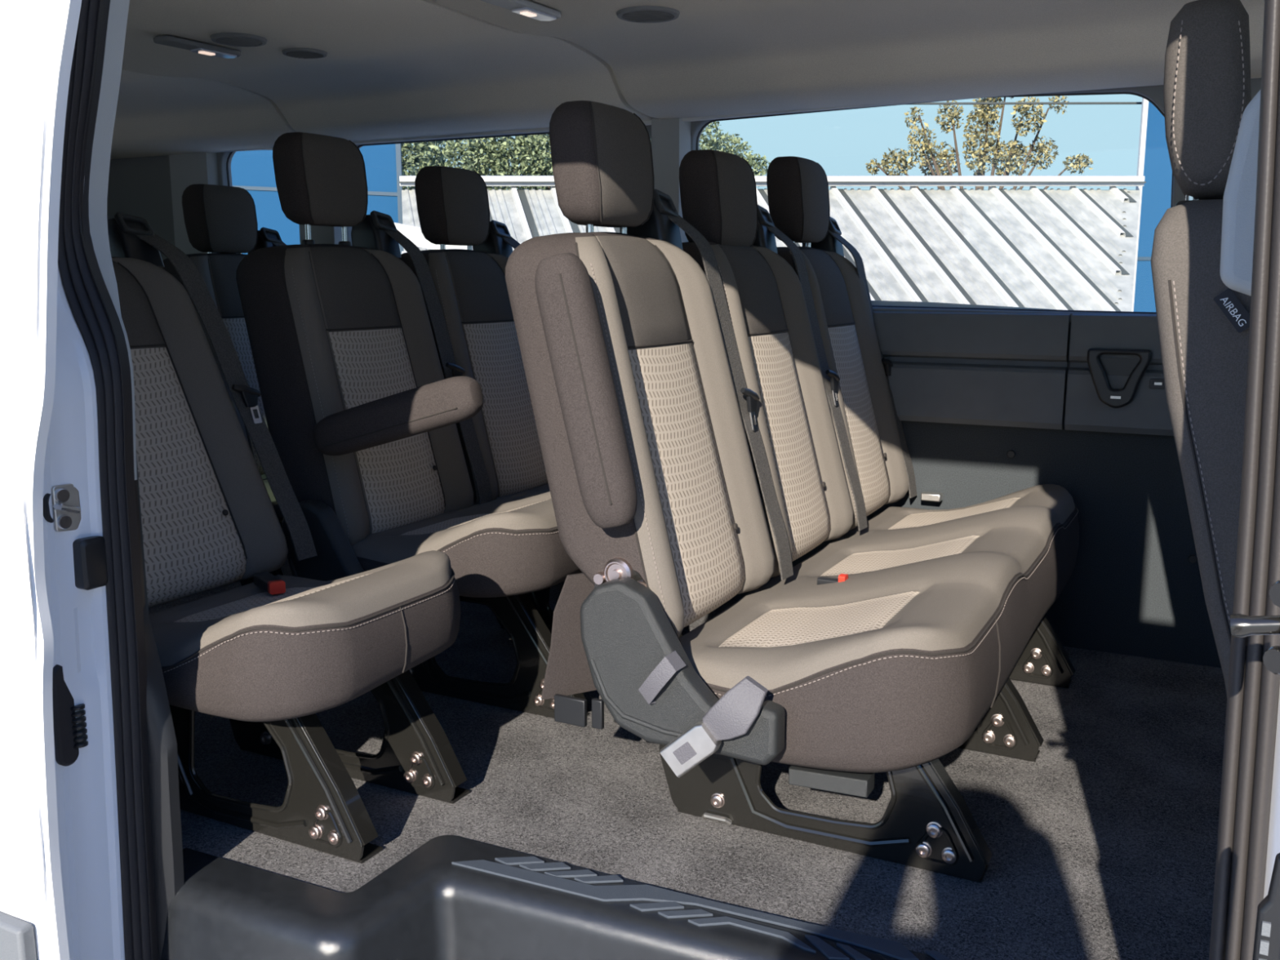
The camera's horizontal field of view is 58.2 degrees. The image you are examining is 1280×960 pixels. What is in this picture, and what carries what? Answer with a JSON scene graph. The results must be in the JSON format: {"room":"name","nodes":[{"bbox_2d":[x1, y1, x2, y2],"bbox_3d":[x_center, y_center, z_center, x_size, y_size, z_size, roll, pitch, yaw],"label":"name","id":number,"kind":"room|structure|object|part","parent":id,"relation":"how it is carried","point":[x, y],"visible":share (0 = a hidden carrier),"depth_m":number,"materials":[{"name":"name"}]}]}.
{"room":"vehicle interior","nodes":[
{"label":"vehicle interior","id":0,"kind":"room"},
{"bbox_2d":[0,0,81,959],"bbox_3d":[-1.301,0.060,1.698,1.651,1.700,0.065,5,11,27],"label":"door","id":1,"kind":"structure","parent":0,"point":[37,37],"depth_m":1.38,"materials":[{"name":"white paint"}]},
{"bbox_2d":[135,445,148,613],"bbox_3d":[-1.871,0.108,2.298,2.600,2.100,0.030,5,11,27],"label":"wall","id":2,"kind":"structure","parent":0,"point":[140,510],"depth_m":1.71,"materials":[{"name":"grey plastic"}]},
{"bbox_2d":[43,493,53,523],"bbox_3d":[-0.785,0.035,1.529,0.019,0.044,0.028,5,11,27],"label":"plug","id":3,"kind":"object","parent":2,"relation":"attached to","point":[46,515],"visible":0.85,"depth_m":1.52,"materials":[{"name":"black rubber"}]},
{"bbox_2d":[50,483,81,531],"bbox_3d":[-0.763,0.037,1.534,0.017,0.064,0.038,6,12,33],"label":"latch striker","id":4,"kind":"object","parent":2,"relation":"attached to","point":[65,500],"visible":1,"depth_m":1.53,"materials":[{"name":"metal"}]},
{"bbox_2d":[52,664,88,766],"bbox_3d":[-0.787,0.321,1.583,0.028,0.148,0.042,5,11,27],"label":"cable grommet","id":5,"kind":"object","parent":2,"relation":"attached to","point":[66,731],"visible":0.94,"depth_m":1.58,"materials":[{"name":"black rubber"}]},
{"bbox_2d":[42,175,124,959],"bbox_3d":[-0.819,0.082,1.571,0.223,1.700,0.165,5,11,27],"label":"door frame","id":6,"kind":"structure","parent":2,"relation":"attached to","point":[86,799],"depth_m":1.60,"materials":[{"name":"white paint"}]},
{"bbox_2d":[72,535,107,590],"bbox_3d":[-0.750,0.113,1.570,0.024,0.070,0.038,5,11,27],"label":"buffer","id":7,"kind":"object","parent":2,"relation":"attached to","point":[90,562],"visible":1,"depth_m":1.56,"materials":[{"name":"black plastic"}]},
{"bbox_2d":[57,0,158,959],"bbox_3d":[-0.719,0.077,1.599,0.134,1.700,0.051,5,11,27],"label":"seal","id":8,"kind":"object","parent":2,"relation":"attached to","point":[91,304],"visible":0.96,"depth_m":1.58,"materials":[{"name":"black rubber"}]},
{"bbox_2d":[88,0,184,959],"bbox_3d":[-0.713,0.071,1.632,0.135,1.700,0.036,5,11,27],"label":"trim","id":9,"kind":"structure","parent":2,"relation":"attached to","point":[162,758],"depth_m":1.67,"materials":[{"name":"grey plastic"}]},
{"bbox_2d":[160,835,951,959],"bbox_3d":[-0.039,0.826,1.510,1.560,0.364,0.548,5,11,27],"label":"entry step","id":10,"kind":"structure","parent":2,"relation":"attached to","point":[452,897],"depth_m":1.68,"materials":[{"name":"plastic"}]},
{"bbox_2d":[106,77,1261,667],"bbox_3d":[0.266,-0.341,3.186,5.500,1.420,0.070,5,11,27],"label":"wall","id":11,"kind":"structure","parent":0,"point":[1133,588],"depth_m":2.79,"materials":[{"name":"plastic"}]},
{"bbox_2d":[168,151,218,254],"bbox_3d":[-1.542,-0.868,4.011,0.220,0.535,0.050,5,11,27],"label":"trim","id":12,"kind":"structure","parent":11,"relation":"attached to","point":[186,170],"depth_m":3.97,"materials":[{"name":"grey plastic"}]},
{"bbox_2d":[226,149,272,186],"bbox_3d":[-1.259,-0.881,3.899,0.364,0.495,0.012,5,11,27],"label":"window","id":13,"kind":"structure","parent":11,"relation":"in","point":[231,153],"depth_m":3.94,"materials":[{"name":"black rubber"}]},
{"bbox_2d":[299,224,342,244],"bbox_3d":[-1.035,-0.822,3.746,0.188,0.535,0.055,5,11,27],"label":"trim","id":14,"kind":"structure","parent":11,"relation":"attached to","point":[320,234],"depth_m":3.71,"materials":[{"name":"grey plastic"}]},
{"bbox_2d":[357,132,549,147],"bbox_3d":[-0.445,-0.791,3.482,1.122,0.499,0.012,5,11,27],"label":"window","id":15,"kind":"structure","parent":11,"relation":"in","point":[359,146],"depth_m":3.50,"materials":[{"name":"black rubber"}]},
{"bbox_2d":[651,117,691,242],"bbox_3d":[0.081,-0.721,3.170,0.124,0.535,0.055,5,11,27],"label":"trim","id":16,"kind":"structure","parent":11,"relation":"attached to","point":[670,137],"depth_m":3.12,"materials":[{"name":"grey plastic"}]},
{"bbox_2d":[208,77,1260,152],"bbox_3d":[0.461,-0.944,2.914,4.600,0.028,0.018,5,11,27],"label":"trim","id":17,"kind":"structure","parent":11,"relation":"attached to","point":[731,116],"depth_m":3.14,"materials":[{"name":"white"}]},
{"bbox_2d":[696,92,1173,314],"bbox_3d":[0.688,-0.685,2.897,1.230,0.531,0.012,5,11,27],"label":"window","id":18,"kind":"structure","parent":11,"relation":"in","point":[1102,93],"depth_m":2.79,"materials":[{"name":"black rubber"}]},
{"bbox_2d":[871,300,1058,310],"bbox_3d":[0.695,-0.447,3.016,1.000,0.066,0.075,5,11,27],"label":"trim","id":19,"kind":"structure","parent":11,"relation":"attached to","point":[873,302],"depth_m":2.94,"materials":[{"name":"white paint"}]},
{"bbox_2d":[1006,449,1015,457],"bbox_3d":[0.921,-0.064,2.853,0.020,0.020,0.006,5,11,27],"label":"clip","id":20,"kind":"object","parent":11,"relation":"attached to","point":[1011,454],"visible":1,"depth_m":2.85,"materials":[{"name":"black plastic"}]},
{"bbox_2d":[873,311,1173,435],"bbox_3d":[0.250,-0.327,3.159,5.300,0.282,0.055,5,11,27],"label":"trim","id":21,"kind":"structure","parent":11,"relation":"attached to","point":[993,369],"depth_m":2.79,"materials":[{"name":"plastic"}]},
{"bbox_2d":[1087,348,1151,408],"bbox_3d":[1.113,-0.236,2.679,0.138,0.137,0.033,5,11,27],"label":"cup holder","id":22,"kind":"object","parent":11,"relation":"attached to","point":[1100,367],"visible":1,"depth_m":2.68,"materials":[{"name":"black plastic"}]},
{"bbox_2d":[1149,378,1164,388],"bbox_3d":[1.192,-0.222,2.645,0.036,0.022,0.006,5,11,27],"label":"socket","id":23,"kind":"object","parent":11,"relation":"attached to","point":[1157,382],"visible":0.77,"depth_m":2.64,"materials":[{"name":"grey"}]},
{"bbox_2d":[1188,555,1197,563],"bbox_3d":[1.298,0.186,2.696,0.020,0.020,0.006,5,11,27],"label":"clip","id":24,"kind":"object","parent":11,"relation":"attached to","point":[1192,558],"visible":0.88,"depth_m":2.69,"materials":[{"name":"black plastic"}]},
{"bbox_2d":[110,0,1264,159],"bbox_3d":[-0.147,-0.905,2.202,5.620,0.172,2.020,5,11,27],"label":"ceiling","id":25,"kind":"structure","parent":0,"point":[390,68],"depth_m":2.65,"materials":[{"name":"grey fabric"}]},
{"bbox_2d":[153,35,240,58],"bbox_3d":[-1.005,-0.982,2.616,0.052,0.018,0.222,6,11,31],"label":"recessed light","id":26,"kind":"object","parent":25,"relation":"in","point":[194,46],"visible":1,"depth_m":2.60,"materials":[{"name":"grey plastic"}]},
{"bbox_3d":[-0.993,-0.978,2.636,0.018,0.003,0.036,6,11,31],"label":"bulb","id":27,"kind":"part","parent":26,"relation":"part of","materials":[{"name":"white plastic"}]},
{"bbox_2d":[209,32,266,46],"bbox_3d":[-0.895,-0.982,2.567,0.123,0.012,0.123,5,11,27],"label":"ceiling vent","id":28,"kind":"object","parent":25,"relation":"in","point":[235,39],"visible":1,"depth_m":2.54,"materials":[{"name":"grey plastic"}]},
{"bbox_2d":[281,47,327,58],"bbox_3d":[-0.790,-1.006,2.710,0.106,0.012,0.106,5,11,27],"label":"ceiling vent","id":29,"kind":"object","parent":25,"relation":"in","point":[296,52],"visible":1,"depth_m":2.69,"materials":[{"name":"grey plastic"}]},
{"bbox_2d":[480,0,560,21],"bbox_3d":[-0.230,-0.915,2.227,0.052,0.018,0.222,6,11,31],"label":"recessed light","id":30,"kind":"object","parent":25,"relation":"in","point":[527,8],"visible":1,"depth_m":2.23,"materials":[{"name":"grey plastic"}]},
{"bbox_3d":[-0.218,-0.910,2.247,0.018,0.003,0.036,6,11,31],"label":"bulb","id":31,"kind":"part","parent":30,"relation":"part of","materials":[{"name":"white plastic"}]},
{"bbox_2d":[616,5,679,22],"bbox_3d":[0.016,-0.937,2.316,0.131,0.012,0.131,5,11,27],"label":"ceiling vent","id":32,"kind":"object","parent":25,"relation":"in","point":[638,14],"visible":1,"depth_m":2.30,"materials":[{"name":"grey plastic"}]},
{"bbox_2d":[148,556,1226,959],"bbox_3d":[-0.169,0.490,2.490,5.500,0.020,1.920,5,11,27],"label":"floor","id":33,"kind":"structure","parent":0,"point":[1103,846],"depth_m":1.95,"materials":[{"name":"carpet"}]},
{"bbox_2d":[161,183,286,586],"bbox_3d":[-0.955,-0.267,3.360,0.766,1.172,0.501,5,11,27],"label":"seat","id":34,"kind":"object","parent":33,"relation":"on","point":[221,220],"visible":0.2,"depth_m":3.33,"materials":[{"name":"fabric"}]},
{"bbox_3d":[-1.163,-0.351,3.435,0.316,0.644,0.464,5,11,27],"label":"backrest","id":35,"kind":"part","parent":34,"relation":"part of","materials":[{"name":"fabric"}]},
{"bbox_2d":[106,212,470,863],"bbox_3d":[-0.749,-0.019,2.006,0.867,1.148,0.508,5,11,27],"label":"seat","id":36,"kind":"object","parent":33,"relation":"on","point":[271,653],"visible":0.71,"depth_m":2.01,"materials":[{"name":"fabric"}]},
{"bbox_3d":[-0.951,-0.098,2.082,0.316,0.644,0.464,-5,6,29],"label":"backrest","id":37,"kind":"part","parent":36,"relation":"part of","materials":[{"name":"fabric"}]},
{"bbox_2d":[148,550,461,721],"bbox_3d":[-0.589,0.234,1.947,0.490,0.189,0.478,5,11,27],"label":"seat cushion","id":38,"kind":"object","parent":36,"relation":"on","point":[269,648],"depth_m":1.77,"materials":[{"name":"fabric"}]},
{"bbox_2d":[235,132,682,718],"bbox_3d":[-0.326,-0.171,2.695,0.766,1.212,1.047,5,11,27],"label":"seat","id":39,"kind":"object","parent":33,"relation":"on","point":[395,395],"visible":0.69,"depth_m":2.49,"materials":[{"name":"fabric"}]},
{"bbox_3d":[-0.728,-0.522,2.522,0.038,0.090,0.038,5,11,27],"label":"headrest post","id":40,"kind":"part","parent":39,"relation":"part of","materials":[{"name":"silver metal"}]},
{"bbox_3d":[-0.674,-0.540,2.623,0.038,0.090,0.038,5,11,27],"label":"headrest post","id":41,"kind":"part","parent":39,"relation":"part of","materials":[{"name":"silver metal"}]},
{"bbox_3d":[-0.630,-0.204,2.592,0.316,0.644,0.464,5,11,27],"label":"backrest","id":42,"kind":"part","parent":39,"relation":"part of","materials":[{"name":"fabric"}]},
{"bbox_3d":[-0.473,-0.120,2.219,0.405,0.086,0.064,-13,3,29],"label":"armrest","id":43,"kind":"part","parent":39,"relation":"part of","materials":[{"name":"fabric"}]},
{"bbox_3d":[-0.504,-0.580,2.944,0.038,0.090,0.038,5,11,27],"label":"headrest post","id":44,"kind":"part","parent":39,"relation":"part of","materials":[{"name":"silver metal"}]},
{"bbox_2d":[351,483,582,597],"bbox_3d":[-0.217,0.069,2.692,0.490,0.194,0.933,5,11,27],"label":"seat cushion","id":45,"kind":"object","parent":39,"relation":"on","point":[499,540],"depth_m":2.35,"materials":[{"name":"fabric"}]},
{"bbox_3d":[-0.451,-0.598,3.045,0.038,0.090,0.038,5,11,27],"label":"headrest post","id":46,"kind":"part","parent":39,"relation":"part of","materials":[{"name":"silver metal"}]},
{"bbox_3d":[-0.407,-0.277,3.011,0.316,0.644,0.464,5,11,27],"label":"backrest","id":47,"kind":"part","parent":39,"relation":"part of","materials":[{"name":"fabric"}]},
{"bbox_2d":[505,100,1079,883],"bbox_3d":[0.417,-0.078,2.246,0.766,1.182,1.502,5,11,27],"label":"seat","id":48,"kind":"object","parent":33,"relation":"on","point":[714,409],"visible":1,"depth_m":1.89,"materials":[{"name":"fabric"}]},
{"bbox_3d":[-0.079,-0.130,1.694,0.086,0.405,0.064,-11,4,29],"label":"armrest","id":49,"kind":"part","parent":48,"relation":"part of","materials":[{"name":"fabric"}]},
{"bbox_3d":[-0.082,-0.397,1.891,0.038,0.090,0.038,5,11,27],"label":"headrest post","id":50,"kind":"part","parent":48,"relation":"part of","materials":[{"name":"silver metal"}]},
{"bbox_3d":[-0.029,-0.415,1.992,0.038,0.090,0.038,5,11,27],"label":"headrest post","id":51,"kind":"part","parent":48,"relation":"part of","materials":[{"name":"silver metal"}]},
{"bbox_3d":[0.015,-0.094,1.958,0.316,0.644,0.464,5,11,27],"label":"backrest","id":52,"kind":"part","parent":48,"relation":"part of","materials":[{"name":"fabric"}]},
{"bbox_3d":[0.238,-0.167,2.377,0.316,0.644,0.464,5,11,27],"label":"backrest","id":53,"kind":"part","parent":48,"relation":"part of","materials":[{"name":"fabric"}]},
{"bbox_3d":[0.413,-0.559,2.821,0.038,0.090,0.038,5,11,27],"label":"headrest post","id":54,"kind":"part","parent":48,"relation":"part of","materials":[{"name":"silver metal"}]},
{"bbox_2d":[788,764,874,797],"bbox_3d":[0.288,0.448,1.730,0.122,0.032,0.040,5,11,27],"label":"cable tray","id":55,"kind":"object","parent":48,"relation":"on","point":[855,784],"depth_m":1.71,"materials":[{"name":"plastic"}]},
{"bbox_3d":[0.456,-0.238,2.787,0.316,0.644,0.464,5,11,27],"label":"backrest","id":56,"kind":"part","parent":48,"relation":"part of","materials":[{"name":"fabric"}]},
{"bbox_2d":[1151,0,1251,695],"bbox_3d":[0.932,0.071,1.321,0.667,1.208,0.490,5,11,27],"label":"seat","id":57,"kind":"object","parent":33,"relation":"on","point":[1203,323],"visible":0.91,"depth_m":1.25,"materials":[{"name":"fabric"}]},
{"bbox_3d":[0.639,-0.308,1.331,0.036,0.050,0.036,5,11,27],"label":"headrest post","id":58,"kind":"part","parent":57,"relation":"part of","materials":[{"name":"silver metal"}]},
{"bbox_2d":[1263,688,1279,898],"bbox_3d":[0.592,0.197,0.911,0.214,1.700,0.220,5,11,27],"label":"wall pillar","id":59,"kind":"structure","parent":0,"point":[1273,841],"depth_m":1.04,"materials":[{"name":"white metal"}]},
{"bbox_2d":[1219,89,1260,295],"bbox_3d":[0.612,-0.285,1.103,0.091,0.223,0.050,5,11,27],"label":"pillar cover","id":60,"kind":"structure","parent":59,"relation":"attached to","point":[1240,191],"depth_m":1.10,"materials":[{"name":"grey plastic"}]},
{"bbox_2d":[1208,0,1279,959],"bbox_3d":[0.551,0.174,1.039,0.089,1.700,0.041,5,11,27],"label":"seal","id":61,"kind":"object","parent":59,"relation":"attached to","point":[1253,690],"visible":0.94,"depth_m":1.02,"materials":[{"name":"grey rubber"}]},
{"bbox_2d":[1230,580,1279,675],"bbox_3d":[0.487,0.111,0.878,0.066,0.074,0.029,5,11,27],"label":"roller striker","id":62,"kind":"object","parent":59,"relation":"attached to","point":[1242,625],"visible":1,"depth_m":0.88,"materials":[{"name":"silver metal"}]},
{"bbox_2d":[1252,853,1279,959],"bbox_3d":[0.499,0.380,0.913,0.020,0.178,0.017,4,11,21],"label":"door check","id":63,"kind":"structure","parent":59,"relation":"attached to","point":[1267,934],"depth_m":0.90,"materials":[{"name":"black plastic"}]},
{"label":"outside","id":64,"kind":"structure","parent":0,"visible":0},
{"bbox_3d":[6.967,-0.725,13.357,80.000,0.050,90.000,5,11,27],"label":"ground","id":65,"kind":"structure","parent":64,"visible":0},
{"bbox_2d":[231,143,404,254],"bbox_3d":[-5.697,-2.982,12.037,6.495,4.850,0.380,0,10,0],"label":"building","id":66,"kind":"structure","parent":65,"relation":"on","point":[253,171],"depth_m":11.85,"materials":[{"name":"blue"}]},
{"bbox_3d":[-2.475,-2.951,11.860,0.050,4.850,0.040,0,10,0],"label":"corner trim","id":67,"kind":"part","parent":66,"relation":"part of","materials":[{"name":"white metal"}]},
{"bbox_2d":[400,141,446,190],"bbox_3d":[-4.559,-3.555,16.776,3.532,4.361,2.008,-1,10,-7],"label":"tree","id":68,"kind":"object","parent":65,"relation":"on","point":[412,159],"visible":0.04,"depth_m":16.41,"materials":[{"name":"green plant"}]},
{"bbox_2d":[414,133,553,190],"bbox_3d":[-2.155,-4.026,19.418,3.248,4.383,1.660,-1,10,-5],"label":"hedge","id":69,"kind":"object","parent":65,"relation":"on","point":[533,149],"visible":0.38,"depth_m":18.74,"materials":[{"name":"green plant"}]},
{"bbox_2d":[649,121,770,188],"bbox_3d":[0.749,-3.699,17.579,2.246,4.370,1.572,-2,10,-12],"label":"tree","id":70,"kind":"object","parent":65,"relation":"on","point":[712,144],"visible":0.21,"depth_m":17.11,"materials":[{"name":"green plant"}]},
{"bbox_2d":[394,175,1146,311],"bbox_3d":[1.330,-1.528,10.240,7.500,2.600,3.500,0,10,0],"label":"corrugated metal building","id":71,"kind":"structure","parent":65,"relation":"on","point":[1074,248],"depth_m":11.04,"materials":[{"name":"grey metal"}]},
{"bbox_2d":[865,95,1093,190],"bbox_3d":[5.122,-3.847,17.701,3.321,4.617,1.126,2,10,10],"label":"tree","id":72,"kind":"object","parent":65,"relation":"on","point":[1014,151],"visible":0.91,"depth_m":17.35,"materials":[{"name":"green plant"}]},
{"bbox_2d":[1131,97,1172,311],"bbox_3d":[7.240,-2.982,12.037,4.242,4.850,0.379,0,10,0],"label":"building","id":73,"kind":"structure","parent":65,"relation":"on","point":[1153,164],"depth_m":11.87,"materials":[{"name":"blue"}]},
{"bbox_3d":[5.145,-2.951,11.860,0.050,4.850,0.040,0,10,0],"label":"corner trim","id":74,"kind":"part","parent":73,"relation":"part of","materials":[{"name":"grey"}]},
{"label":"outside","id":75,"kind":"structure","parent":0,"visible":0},
{"bbox_2d":[910,102,1142,104],"bbox_3d":[2.500,-4.043,12.086,13.000,0.188,0.021,0,10,0],"label":"power line","id":76,"kind":"object","parent":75,"point":[929,103],"visible":0.08,"depth_m":12.09,"materials":[{"name":"grey"}]}
]}

